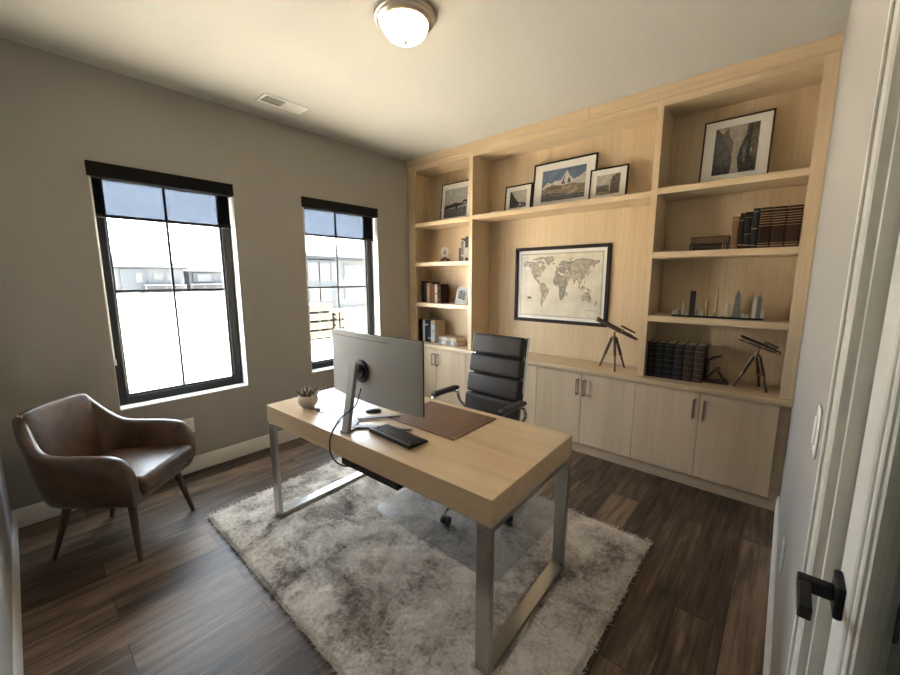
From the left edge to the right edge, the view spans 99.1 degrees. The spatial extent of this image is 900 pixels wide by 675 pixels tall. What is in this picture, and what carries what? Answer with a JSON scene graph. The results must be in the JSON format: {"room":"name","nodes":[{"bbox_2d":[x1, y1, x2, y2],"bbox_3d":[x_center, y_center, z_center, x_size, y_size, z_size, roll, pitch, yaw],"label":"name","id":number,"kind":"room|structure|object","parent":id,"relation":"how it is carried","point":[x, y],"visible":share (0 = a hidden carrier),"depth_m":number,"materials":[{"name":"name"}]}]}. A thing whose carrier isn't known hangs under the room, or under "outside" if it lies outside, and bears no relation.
{"room":"office","nodes":[
{"label":"office","id":0,"kind":"room"},
{"bbox_2d":[0,454,12,674],"bbox_3d":[-1.301,-0.038,0.874,3.507,2.740,0.120,8,12,41],"label":"wall","id":1,"kind":"structure","parent":0,"point":[6,635],"depth_m":1.54,"materials":[{"name":"grey paint"}]},
{"bbox_2d":[11,511,23,674],"bbox_3d":[-1.297,1.246,1.158,3.373,0.116,0.014,8,12,41],"label":"baseboard","id":2,"kind":"structure","parent":1,"relation":"attached to","point":[16,591],"depth_m":1.64,"materials":[{"name":"white paint"}]},
{"bbox_2d":[0,37,409,510],"bbox_3d":[-1.506,-0.425,3.388,0.160,2.740,3.669,8,12,41],"label":"wall","id":3,"kind":"structure","parent":0,"point":[58,113],"depth_m":2.52,"materials":[{"name":"grey paint"}]},
{"bbox_2d":[11,429,299,528],"bbox_3d":[-1.520,0.895,3.441,0.014,0.116,3.187,8,12,41],"label":"baseboard","id":4,"kind":"structure","parent":3,"relation":"attached to","point":[34,513],"depth_m":3.01,"materials":[{"name":"white paint"}]},
{"bbox_2d":[89,179,242,405],"bbox_3d":[-2.046,-0.354,2.851,0.060,1.580,0.816,8,12,41],"label":"window","id":5,"kind":"structure","parent":3,"relation":"in","point":[125,397],"depth_m":2.87,"materials":[{"name":"black plastic"}]},
{"bbox_2d":[84,160,232,365],"bbox_3d":[-1.973,-0.496,2.758,0.090,1.283,0.830,8,12,41],"label":"roller shade","id":6,"kind":"object","parent":5,"relation":"attached to","point":[117,191],"visible":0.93,"depth_m":2.63,"materials":[{"name":"black fabric"}]},
{"bbox_2d":[88,175,248,410],"bbox_3d":[-1.988,-0.343,2.802,0.106,1.596,0.824,8,12,41],"label":"trim","id":7,"kind":"structure","parent":3,"relation":"attached to","point":[230,200],"depth_m":3.04,"materials":[{"name":"white paint"}]},
{"bbox_2d":[182,418,194,431],"bbox_3d":[-1.970,0.667,2.893,0.008,0.116,0.072,8,12,41],"label":"power outlet","id":8,"kind":"object","parent":3,"relation":"attached to","point":[190,421],"visible":0.58,"depth_m":2.90,"materials":[{"name":"white plastic"}]},
{"bbox_2d":[305,236,373,368],"bbox_3d":[-1.127,-0.513,3.883,0.060,1.580,0.814,8,12,41],"label":"window","id":9,"kind":"structure","parent":3,"relation":"in","point":[367,245],"depth_m":4.09,"materials":[{"name":"black plastic"}]},
{"bbox_2d":[301,196,377,339],"bbox_3d":[-1.055,-0.655,3.790,0.090,1.283,0.828,8,12,41],"label":"roller shade","id":10,"kind":"object","parent":9,"relation":"attached to","point":[322,218],"visible":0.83,"depth_m":3.68,"materials":[{"name":"black fabric"}]},
{"bbox_2d":[302,207,379,372],"bbox_3d":[-1.070,-0.501,3.834,0.106,1.596,0.822,8,12,41],"label":"trim","id":11,"kind":"structure","parent":3,"relation":"attached to","point":[375,268],"depth_m":4.10,"materials":[{"name":"white paint"}]},
{"bbox_2d":[297,394,317,407],"bbox_3d":[-0.835,0.371,2.252,0.116,0.074,0.116,8,12,41],"label":"pot","id":12,"kind":"object","parent":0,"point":[304,400],"depth_m":2.21,"materials":[{"name":"ceramic"}]},
{"bbox_2d":[18,437,773,674],"bbox_3d":[-0.189,1.165,2.460,3.667,0.120,3.669,8,12,41],"label":"floor","id":13,"kind":"structure","parent":0,"point":[696,603],"depth_m":1.84,"materials":[{"name":"brown wood"}]},
{"bbox_2d":[11,393,195,562],"bbox_3d":[-1.883,0.742,2.160,0.611,0.813,0.575,-1,9,-4],"label":"armchair","id":14,"kind":"object","parent":13,"relation":"on","point":[76,452],"visible":1,"depth_m":2.02,"materials":[{"name":"brown leather"}]},
{"bbox_2d":[101,445,192,492],"bbox_3d":[-1.823,0.746,2.164,0.490,0.116,0.440,-1,9,-4],"label":"seat cushion","id":15,"kind":"object","parent":14,"relation":"on","point":[153,466],"depth_m":2.21,"materials":[{"name":"brown leather"}]},
{"bbox_2d":[204,457,652,674],"bbox_3d":[-0.227,1.118,2.280,2.268,0.027,1.603,8,12,41],"label":"area rug","id":16,"kind":"object","parent":13,"relation":"on","point":[368,570],"visible":0.72,"depth_m":1.90,"materials":[{"name":"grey carpet"}]},
{"bbox_2d":[266,388,571,674],"bbox_3d":[-0.253,0.787,2.126,1.595,0.710,0.716,7,11,38],"label":"desk","id":17,"kind":"object","parent":16,"relation":"on","point":[486,474],"visible":0.91,"depth_m":1.68,"materials":[{"name":"brown wood"}]},
{"bbox_2d":[294,385,319,407],"bbox_3d":[-0.841,0.344,2.251,0.130,0.126,0.126,2,9,14],"label":"potted succulent","id":18,"kind":"object","parent":17,"relation":"on","point":[307,397],"visible":1,"depth_m":2.21,"materials":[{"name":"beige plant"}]},
{"bbox_2d":[315,408,343,432],"bbox_3d":[-0.629,0.428,2.079,0.155,0.011,0.416,-6,10,-33],"label":"charging cable","id":19,"kind":"object","parent":17,"relation":"on","point":[316,409],"visible":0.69,"depth_m":2.15,"materials":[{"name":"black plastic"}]},
{"bbox_2d":[365,409,380,412],"bbox_3d":[-0.434,0.412,2.171,0.090,0.016,0.044,-2,9,-10],"label":"computer mouse","id":20,"kind":"object","parent":17,"relation":"on","point":[368,410],"visible":1,"depth_m":2.16,"materials":[{"name":"black plastic"}]},
{"bbox_2d":[342,457,403,490],"bbox_3d":[-0.352,0.611,1.818,0.400,0.060,0.100,7,11,38],"label":"cable tray","id":21,"kind":"object","parent":17,"relation":"on","point":[396,486],"depth_m":1.75,"materials":[{"name":"black plastic"}]},
{"bbox_2d":[332,328,424,433],"bbox_3d":[-0.388,0.217,1.947,0.652,0.474,0.312,3,9,18],"label":"monitor","id":22,"kind":"object","parent":17,"relation":"on","point":[388,371],"visible":1,"depth_m":1.86,"materials":[{"name":"silver metal"}]},
{"bbox_2d":[329,388,360,466],"bbox_3d":[-0.452,0.447,1.855,0.205,0.334,0.212,8,12,41],"label":"cable","id":23,"kind":"object","parent":22,"relation":"attached to","point":[360,388],"visible":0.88,"depth_m":1.82,"materials":[{"name":"black plastic"}]},
{"bbox_2d":[369,424,427,449],"bbox_3d":[-0.249,0.462,1.826,0.300,0.022,0.118,8,12,42],"label":"keyboard","id":24,"kind":"object","parent":17,"relation":"on","point":[405,439],"visible":1,"depth_m":1.79,"materials":[{"name":"black plastic"}]},
{"bbox_2d":[388,401,496,440],"bbox_3d":[-0.048,0.433,2.071,0.481,0.005,0.378,8,12,41],"label":"desk pad","id":25,"kind":"object","parent":17,"relation":"on","point":[449,422],"visible":0.95,"depth_m":2.03,"materials":[{"name":"leather"}]},
{"bbox_3d":[0.130,1.084,2.434,0.935,0.003,0.812,8,12,41],"label":"chair mat","id":26,"kind":"object","parent":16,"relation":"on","visible":0},
{"bbox_2d":[431,332,529,525],"bbox_3d":[0.156,0.542,2.446,0.651,1.062,0.673,8,12,41],"label":"office chair","id":27,"kind":"object","parent":26,"relation":"on","point":[496,381],"visible":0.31,"depth_m":2.55,"materials":[{"name":"grey leather"}]},
{"bbox_2d":[464,391,520,420],"bbox_3d":[0.281,0.472,2.612,0.432,0.145,0.078,8,12,41],"label":"cushion","id":28,"kind":"object","parent":27,"relation":"on","point":[477,400],"depth_m":2.59,"materials":[{"name":"grey leather"}]},
{"bbox_2d":[467,371,522,400],"bbox_3d":[0.296,0.327,2.607,0.424,0.135,0.076,8,12,41],"label":"cushion","id":29,"kind":"object","parent":27,"relation":"on","point":[486,385],"depth_m":2.57,"materials":[{"name":"grey leather"}]},
{"bbox_2d":[469,353,524,379],"bbox_3d":[0.310,0.190,2.602,0.416,0.128,0.075,8,12,41],"label":"cushion","id":30,"kind":"object","parent":27,"relation":"on","point":[493,366],"depth_m":2.56,"materials":[{"name":"grey leather"}]},
{"bbox_2d":[472,333,525,358],"bbox_3d":[0.325,0.052,2.598,0.408,0.138,0.073,8,12,41],"label":"cushion","id":31,"kind":"object","parent":27,"relation":"on","point":[490,346],"depth_m":2.57,"materials":[{"name":"grey leather"}]},
{"bbox_2d":[572,441,775,511],"bbox_3d":[0.808,0.896,3.535,3.383,0.084,0.016,8,12,41],"label":"board","id":32,"kind":"object","parent":13,"relation":"on","point":[768,503],"visible":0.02,"depth_m":2.77,"materials":[{"name":"brown wood"}]},
{"bbox_2d":[424,347,464,405],"bbox_3d":[-0.067,0.411,4.392,0.852,0.613,0.382,8,12,41],"label":"base cabinet","id":33,"kind":"object","parent":32,"relation":"on","point":[442,369],"visible":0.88,"depth_m":4.19,"materials":[{"name":"brown wood"}]},
{"bbox_2d":[424,342,792,407],"bbox_3d":[0.892,0.212,3.527,3.383,0.041,0.356,8,12,41],"label":"countertop","id":34,"kind":"structure","parent":33,"relation":"on","point":[742,390],"depth_m":2.84,"materials":[{"name":"brown wood"}]},
{"bbox_2d":[419,318,429,340],"bbox_3d":[-0.288,-0.096,4.547,0.043,0.256,0.180,8,12,41],"label":"book","id":35,"kind":"object","parent":34,"relation":"on","point":[420,320],"visible":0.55,"depth_m":4.48,"materials":[{"name":"paper"}]},
{"bbox_2d":[423,318,434,341],"bbox_3d":[-0.246,-0.092,4.509,0.033,0.258,0.181,8,12,41],"label":"book","id":36,"kind":"object","parent":34,"relation":"on","point":[430,318],"visible":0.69,"depth_m":4.44,"materials":[{"name":"paper"}]},
{"bbox_2d":[428,320,430,341],"bbox_3d":[-0.180,-0.078,4.453,0.045,0.248,0.181,8,12,41],"label":"book","id":37,"kind":"object","parent":34,"relation":"on","point":[429,321],"visible":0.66,"depth_m":4.38,"materials":[{"name":"paper"}]},
{"bbox_2d":[425,319,437,341],"bbox_3d":[-0.215,-0.085,4.483,0.045,0.252,0.181,8,12,41],"label":"book","id":38,"kind":"object","parent":34,"relation":"on","point":[426,321],"visible":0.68,"depth_m":4.42,"materials":[{"name":"paper"}]},
{"bbox_2d":[431,319,445,342],"bbox_3d":[-0.135,-0.076,4.420,0.062,0.255,0.191,8,12,41],"label":"book","id":39,"kind":"object","parent":34,"relation":"on","point":[438,327],"visible":0.87,"depth_m":4.37,"materials":[{"name":"paper"}]},
{"bbox_2d":[407,152,490,349],"bbox_3d":[-0.022,-0.881,4.198,0.914,1.914,0.318,8,12,41],"label":"bookcase","id":40,"kind":"object","parent":34,"relation":"on","point":[428,234],"visible":0.78,"depth_m":4.25,"materials":[{"name":"brown wood"}]},
{"bbox_2d":[424,282,429,301],"bbox_3d":[-0.239,-0.521,4.425,0.036,0.226,0.135,8,12,41],"label":"book","id":41,"kind":"object","parent":40,"relation":"on","point":[425,283],"visible":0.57,"depth_m":4.37,"materials":[{"name":"paper"}]},
{"bbox_2d":[422,281,431,301],"bbox_3d":[-0.271,-0.532,4.451,0.040,0.240,0.136,8,12,41],"label":"book","id":42,"kind":"object","parent":40,"relation":"on","point":[422,281],"visible":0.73,"depth_m":4.40,"materials":[{"name":"paper"}]},
{"bbox_2d":[427,283,429,302],"bbox_3d":[-0.207,-0.514,4.397,0.042,0.222,0.136,8,12,41],"label":"book","id":43,"kind":"object","parent":40,"relation":"on","point":[428,284],"visible":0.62,"depth_m":4.34,"materials":[{"name":"paper"}]},
{"bbox_2d":[432,284,434,302],"bbox_3d":[-0.142,-0.499,4.342,0.034,0.208,0.135,8,12,41],"label":"book","id":44,"kind":"object","parent":40,"relation":"on","point":[433,285],"visible":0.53,"depth_m":4.29,"materials":[{"name":"paper"}]},
{"bbox_2d":[430,282,439,302],"bbox_3d":[-0.173,-0.514,4.367,0.044,0.231,0.136,8,12,41],"label":"book","id":45,"kind":"object","parent":40,"relation":"on","point":[431,283],"visible":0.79,"depth_m":4.32,"materials":[{"name":"fabric"}]},
{"bbox_2d":[435,284,436,302],"bbox_3d":[-0.115,-0.495,4.318,0.035,0.208,0.136,8,12,41],"label":"book","id":46,"kind":"object","parent":40,"relation":"on","point":[435,284],"visible":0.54,"depth_m":4.26,"materials":[{"name":"paper"}]},
{"bbox_2d":[437,284,448,302],"bbox_3d":[-0.080,-0.491,4.287,0.053,0.210,0.136,8,12,41],"label":"book","id":47,"kind":"object","parent":40,"relation":"on","point":[442,289],"visible":0.93,"depth_m":4.25,"materials":[{"name":"fabric"}]},
{"bbox_2d":[437,247,449,261],"bbox_3d":[-0.052,-0.902,4.183,0.170,0.160,0.090,8,12,41],"label":"sculpture","id":48,"kind":"object","parent":40,"relation":"on","point":[445,252],"visible":0.91,"depth_m":4.17,"materials":[{"name":"brown wood"}]},
{"bbox_2d":[440,179,468,219],"bbox_3d":[0.061,-1.448,4.103,0.417,0.417,0.064,8,12,41],"label":"picture frame","id":49,"kind":"object","parent":40,"relation":"on","point":[455,196],"visible":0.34,"depth_m":4.10,"materials":[{"name":"brown wood"}]},
{"bbox_2d":[444,186,467,218],"bbox_3d":[0.059,-1.441,4.103,0.317,0.303,0.002,8,5,41],"label":"print","id":50,"kind":"object","parent":49,"relation":"attached to","point":[455,205],"depth_m":4.10},
{"bbox_2d":[455,287,467,303],"bbox_3d":[0.130,-0.451,4.123,0.154,0.187,0.071,8,12,41],"label":"picture frame","id":51,"kind":"object","parent":40,"relation":"on","point":[462,292],"visible":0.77,"depth_m":4.12,"materials":[{"name":"white plastic"}]},
{"bbox_2d":[461,238,464,260],"bbox_3d":[0.170,-0.916,4.023,0.030,0.235,0.141,8,12,41],"label":"book","id":52,"kind":"object","parent":40,"relation":"on","point":[462,239],"visible":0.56,"depth_m":3.97,"materials":[{"name":"paper"}]},
{"bbox_2d":[465,236,468,260],"bbox_3d":[0.213,-0.916,3.985,0.036,0.248,0.141,8,12,41],"label":"book","id":53,"kind":"object","parent":40,"relation":"on","point":[466,237],"visible":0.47,"depth_m":3.93,"materials":[{"name":"paper"}]},
{"bbox_2d":[438,340,465,345],"bbox_3d":[0.023,0.052,4.276,0.272,0.044,0.171,7,11,39],"label":"book","id":54,"kind":"object","parent":34,"relation":"on","point":[443,342],"visible":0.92,"depth_m":4.20,"materials":[{"name":"paper"}]},
{"bbox_2d":[439,335,465,341],"bbox_3d":[0.022,0.009,4.269,0.260,0.042,0.163,8,12,42],"label":"book","id":55,"kind":"object","parent":54,"relation":"on","point":[453,338],"visible":1,"depth_m":4.21,"materials":[{"name":"paper"}]},
{"bbox_2d":[472,101,657,366],"bbox_3d":[0.918,-0.755,3.381,1.589,1.914,0.318,8,12,41],"label":"bookcase","id":56,"kind":"object","parent":34,"relation":"on","point":[625,136],"visible":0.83,"depth_m":3.29,"materials":[{"name":"brown wood"}]},
{"bbox_2d":[504,182,532,210],"bbox_3d":[0.644,-1.308,3.631,0.290,0.266,0.042,8,12,41],"label":"picture frame","id":57,"kind":"object","parent":56,"relation":"on","point":[517,196],"visible":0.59,"depth_m":3.62,"materials":[{"name":"brown wood"}]},
{"bbox_2d":[509,189,526,208],"bbox_3d":[0.643,-1.310,3.629,0.182,0.157,0.001,8,6,41],"label":"print","id":58,"kind":"object","parent":57,"relation":"attached to","point":[517,197],"depth_m":3.63},
{"bbox_2d":[514,243,611,326],"bbox_3d":[0.996,-0.481,3.527,0.917,0.705,0.023,8,12,41],"label":"framed map","id":59,"kind":"object","parent":56,"relation":"attached to","point":[567,284],"visible":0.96,"depth_m":3.50,"materials":[{"name":"beige paper"}]},
{"bbox_2d":[531,152,598,206],"bbox_3d":[0.984,-1.339,3.344,0.580,0.415,0.057,8,12,41],"label":"picture frame","id":60,"kind":"object","parent":56,"relation":"on","point":[564,180],"visible":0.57,"depth_m":3.34,"materials":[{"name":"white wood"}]},
{"bbox_2d":[541,164,586,201],"bbox_3d":[0.983,-1.339,3.343,0.402,0.268,0.002,8,6,41],"label":"print","id":61,"kind":"object","parent":60,"relation":"attached to","point":[564,183],"depth_m":3.33,"materials":[{"name":"multicoloured paper"}]},
{"bbox_2d":[588,163,629,198],"bbox_3d":[1.256,-1.218,3.049,0.298,0.266,0.042,8,12,41],"label":"picture frame","id":62,"kind":"object","parent":56,"relation":"on","point":[613,180],"visible":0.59,"depth_m":3.04,"materials":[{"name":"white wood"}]},
{"bbox_2d":[595,172,620,195],"bbox_3d":[1.255,-1.218,3.048,0.184,0.152,0.002,8,6,41],"label":"print","id":63,"kind":"object","parent":62,"relation":"attached to","point":[610,183],"depth_m":3.05},
{"bbox_2d":[596,317,637,371],"bbox_3d":[1.340,0.049,3.095,0.191,0.415,0.304,-3,9,-21],"label":"telescope","id":64,"kind":"object","parent":34,"relation":"on","point":[614,338],"visible":1,"depth_m":3.08,"materials":[{"name":"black metal"}]},
{"bbox_2d":[646,339,659,375],"bbox_3d":[1.553,0.151,2.928,0.050,0.258,0.176,8,12,41],"label":"book","id":65,"kind":"object","parent":34,"relation":"on","point":[651,344],"visible":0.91,"depth_m":2.86,"materials":[{"name":"fabric"}]},
{"bbox_2d":[653,340,669,377],"bbox_3d":[1.597,0.156,2.895,0.059,0.259,0.176,8,12,41],"label":"book","id":66,"kind":"object","parent":34,"relation":"on","point":[660,345],"visible":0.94,"depth_m":2.83,"materials":[{"name":"fabric"}]},
{"bbox_2d":[662,340,678,378],"bbox_3d":[1.646,0.161,2.858,0.060,0.260,0.176,8,12,41],"label":"book","id":67,"kind":"object","parent":34,"relation":"on","point":[669,346],"visible":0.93,"depth_m":2.79,"materials":[{"name":"fabric"}]},
{"bbox_2d":[672,341,688,379],"bbox_3d":[1.694,0.168,2.821,0.061,0.258,0.176,8,12,41],"label":"book","id":68,"kind":"object","parent":34,"relation":"on","point":[679,347],"visible":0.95,"depth_m":2.76,"materials":[{"name":"fabric"}]},
{"bbox_2d":[681,342,697,381],"bbox_3d":[1.744,0.173,2.783,0.062,0.259,0.176,8,12,41],"label":"book","id":69,"kind":"object","parent":34,"relation":"on","point":[689,350],"visible":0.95,"depth_m":2.72,"materials":[{"name":"fabric"}]},
{"bbox_2d":[692,343,708,382],"bbox_3d":[1.793,0.178,2.746,0.059,0.260,0.176,8,12,41],"label":"book","id":70,"kind":"object","parent":34,"relation":"on","point":[701,350],"visible":0.95,"depth_m":2.69,"materials":[{"name":"fabric"}]},
{"bbox_2d":[704,355,728,384],"bbox_3d":[1.870,0.220,2.680,0.137,0.197,0.070,5,10,30],"label":"bookend","id":71,"kind":"object","parent":34,"relation":"on","point":[724,381],"visible":1,"depth_m":2.68,"materials":[{"name":"brown metal"}]},
{"bbox_2d":[637,51,841,399],"bbox_3d":[1.845,-0.632,2.575,0.880,1.914,0.318,8,12,41],"label":"bookcase","id":72,"kind":"object","parent":34,"relation":"on","point":[803,94],"visible":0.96,"depth_m":2.58,"materials":[{"name":"brown wood"}]},
{"bbox_2d":[689,243,729,250],"bbox_3d":[1.773,-0.611,2.609,0.222,0.044,0.161,8,12,41],"label":"book","id":73,"kind":"object","parent":72,"relation":"on","point":[713,246],"visible":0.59,"depth_m":2.55,"materials":[{"name":"paper"}]},
{"bbox_2d":[691,235,730,243],"bbox_3d":[1.771,-0.656,2.602,0.212,0.046,0.153,8,12,41],"label":"book","id":74,"kind":"object","parent":73,"relation":"on","point":[727,238],"visible":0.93,"depth_m":2.54,"materials":[{"name":"paper"}]},
{"bbox_2d":[671,283,763,320],"bbox_3d":[1.791,-0.246,2.576,0.508,0.233,0.060,6,11,35],"label":"model","id":75,"kind":"object","parent":72,"relation":"on","point":[757,313],"visible":1,"depth_m":2.55},
{"bbox_2d":[730,216,739,248],"bbox_3d":[1.874,-0.677,2.512,0.037,0.204,0.171,8,12,41],"label":"book","id":76,"kind":"object","parent":72,"relation":"on","point":[736,220],"visible":0.62,"depth_m":2.45,"materials":[{"name":"paper"}]},
{"bbox_2d":[698,108,776,182],"bbox_3d":[1.873,-1.230,2.519,0.374,0.430,0.067,8,12,41],"label":"picture frame","id":77,"kind":"object","parent":72,"relation":"on","point":[738,146],"visible":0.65,"depth_m":2.51,"materials":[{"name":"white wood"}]},
{"bbox_2d":[711,121,760,175],"bbox_3d":[1.872,-1.235,2.517,0.234,0.306,0.002,8,5,41],"label":"print","id":78,"kind":"object","parent":77,"relation":"attached to","point":[735,150],"depth_m":2.51},
{"bbox_2d":[737,213,745,248],"bbox_3d":[1.898,-0.683,2.490,0.024,0.222,0.171,8,12,41],"label":"book","id":79,"kind":"object","parent":72,"relation":"on","point":[742,218],"visible":0.67,"depth_m":2.43,"materials":[{"name":"fabric"}]},
{"bbox_2d":[742,211,752,248],"bbox_3d":[1.921,-0.682,2.469,0.036,0.226,0.171,8,12,41],"label":"book","id":80,"kind":"object","parent":72,"relation":"on","point":[749,215],"visible":0.68,"depth_m":2.41,"materials":[{"name":"fabric"}]},
{"bbox_2d":[749,208,760,247],"bbox_3d":[1.948,-0.686,2.445,0.034,0.243,0.171,8,12,41],"label":"book","id":81,"kind":"object","parent":72,"relation":"on","point":[756,213],"visible":0.73,"depth_m":2.38,"materials":[{"name":"fabric"}]},
{"bbox_2d":[757,207,773,247],"bbox_3d":[1.985,-0.681,2.412,0.061,0.243,0.171,8,12,41],"label":"book","id":82,"kind":"object","parent":72,"relation":"on","point":[766,215],"visible":0.8,"depth_m":2.35,"materials":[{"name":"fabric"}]},
{"bbox_2d":[770,206,787,246],"bbox_3d":[2.034,-0.674,2.370,0.063,0.242,0.171,8,12,41],"label":"book","id":83,"kind":"object","parent":72,"relation":"on","point":[780,215],"visible":0.84,"depth_m":2.31,"materials":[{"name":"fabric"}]},
{"bbox_2d":[784,204,803,246],"bbox_3d":[2.084,-0.667,2.326,0.068,0.241,0.171,8,12,41],"label":"book","id":84,"kind":"object","parent":72,"relation":"on","point":[795,212],"visible":0.88,"depth_m":2.26,"materials":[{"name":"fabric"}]},
{"bbox_2d":[732,335,781,392],"bbox_3d":[1.992,0.171,2.505,0.180,0.353,0.214,2,9,15],"label":"telescope","id":85,"kind":"object","parent":34,"relation":"on","point":[759,363],"visible":1,"depth_m":2.50,"materials":[{"name":"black metal"}]},
{"bbox_2d":[465,354,536,424],"bbox_3d":[0.563,0.495,3.844,0.824,0.613,0.382,8,12,41],"label":"base cabinet","id":86,"kind":"object","parent":32,"relation":"on","point":[531,375],"visible":0.06,"depth_m":3.51,"materials":[{"name":"brown wood"}]},
{"bbox_2d":[535,366,635,457],"bbox_3d":[1.182,0.578,3.305,0.824,0.613,0.382,8,12,41],"label":"base cabinet","id":87,"kind":"object","parent":32,"relation":"on","point":[597,411],"visible":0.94,"depth_m":3.15,"materials":[{"name":"brown wood"}]},
{"bbox_2d":[630,382,791,498],"bbox_3d":[1.822,0.664,2.748,0.879,0.613,0.382,8,12,41],"label":"base cabinet","id":88,"kind":"object","parent":32,"relation":"on","point":[731,442],"visible":0.98,"depth_m":2.59,"materials":[{"name":"brown wood"}]},
{"bbox_2d":[0,0,851,160],"bbox_3d":[-0.189,-1.677,2.024,3.667,0.150,3.669,8,12,41],"label":"ceiling","id":89,"kind":"structure","parent":0,"point":[485,68],"depth_m":2.17,"materials":[{"name":"grey paint"}]},
{"bbox_2d":[256,93,308,113],"bbox_3d":[-1.230,-1.720,2.829,0.150,0.009,0.330,8,12,41],"label":"ceiling vent","id":90,"kind":"object","parent":89,"relation":"in","point":[266,98],"visible":1,"depth_m":2.82,"materials":[{"name":"white metal"}]},
{"bbox_2d":[373,0,435,46],"bbox_3d":[-0.221,-1.512,1.892,0.306,0.135,0.306,8,12,41],"label":"ceiling light","id":91,"kind":"object","parent":89,"relation":"attached to","point":[405,23],"visible":1,"depth_m":1.82,"materials":[{"name":"white glass"}]},
{"bbox_2d":[406,107,589,168],"bbox_3d":[0.295,-1.794,3.565,2.034,0.084,0.034,8,12,41],"label":"header board","id":92,"kind":"object","parent":89,"relation":"attached to","point":[581,115],"visible":0.9,"depth_m":3.37,"materials":[{"name":"brown wood"}]},
{"bbox_2d":[589,32,844,118],"bbox_3d":[1.567,-1.625,2.460,1.346,0.084,0.034,8,12,41],"label":"header board","id":93,"kind":"object","parent":89,"relation":"attached to","point":[834,43],"visible":1,"depth_m":2.33,"materials":[{"name":"brown wood"}]},
{"bbox_2d":[770,0,889,674],"bbox_3d":[1.182,-0.078,1.130,0.120,2.740,3.549,8,12,41],"label":"wall","id":94,"kind":"structure","parent":0,"point":[864,37],"depth_m":1.13,"materials":[{"name":"grey paint"}]},
{"bbox_2d":[763,496,779,674],"bbox_3d":[1.331,1.178,1.597,0.014,0.116,2.220,8,12,41],"label":"baseboard","id":95,"kind":"structure","parent":94,"relation":"attached to","point":[769,624],"depth_m":1.66,"materials":[{"name":"white paint"}]},
{"bbox_2d":[779,536,785,572],"bbox_3d":[1.249,0.815,1.442,0.008,0.116,0.072,8,12,41],"label":"power outlet","id":96,"kind":"object","parent":94,"relation":"attached to","point":[784,537],"visible":1,"depth_m":1.42,"materials":[{"name":"white plastic"}]},
{"bbox_2d":[811,404,822,458],"bbox_3d":[0.839,0.214,0.879,0.009,0.114,0.070,8,12,41],"label":"light switch","id":97,"kind":"object","parent":94,"relation":"attached to","point":[818,418],"visible":1,"depth_m":0.86,"materials":[{"name":"white plastic"}]},
{"bbox_2d":[786,0,899,674],"bbox_3d":[0.323,0.370,0.226,0.140,2.130,0.963,8,12,41],"label":"trim","id":98,"kind":"structure","parent":94,"relation":"attached to","point":[877,227],"depth_m":0.53,"materials":[{"name":"grey paint"}]},
{"bbox_2d":[796,231,899,674],"bbox_3d":[0.310,0.405,0.243,0.132,2.036,0.795,8,12,41],"label":"door","id":99,"kind":"structure","parent":94,"relation":"in","point":[864,596],"depth_m":0.46,"materials":[{"name":"white paint"}]},
{"label":"outside","id":100,"kind":"structure","parent":0,"visible":0},
{"bbox_2d":[117,291,365,392],"bbox_3d":[-69.902,-11.174,91.565,219.840,0.400,360.000,8,12,41],"label":"ground","id":101,"kind":"structure","parent":100,"point":[148,320],"depth_m":17.54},
{"bbox_2d":[112,254,186,293],"bbox_3d":[-60.109,-12.164,72.991,13.800,7.200,14.800,8,12,41],"label":"house","id":102,"kind":"structure","parent":101,"relation":"on","point":[131,272],"depth_m":70.96,"materials":[{"name":"grey"}]},
{"bbox_2d":[183,262,222,291],"bbox_3d":[-52.846,-13.220,83.478,12.800,6.100,10.200,8,12,41],"label":"house","id":103,"kind":"structure","parent":101,"relation":"on","point":[198,275],"depth_m":79.44,"materials":[{"name":"grey"}]},
{"bbox_2d":[309,303,346,339],"bbox_3d":[-5.879,-0.761,17.406,1.100,1.545,2.046,8,12,41],"label":"fence","id":104,"kind":"object","parent":101,"relation":"on","point":[323,318],"visible":0.64,"depth_m":17.01,"materials":[{"name":"black"}]},
{"bbox_2d":[307,253,364,308],"bbox_3d":[-11.899,-5.836,38.728,10.200,5.100,14.200,8,12,41],"label":"house","id":105,"kind":"structure","parent":101,"relation":"on","point":[321,267],"depth_m":34.02,"materials":[{"name":"grey"}]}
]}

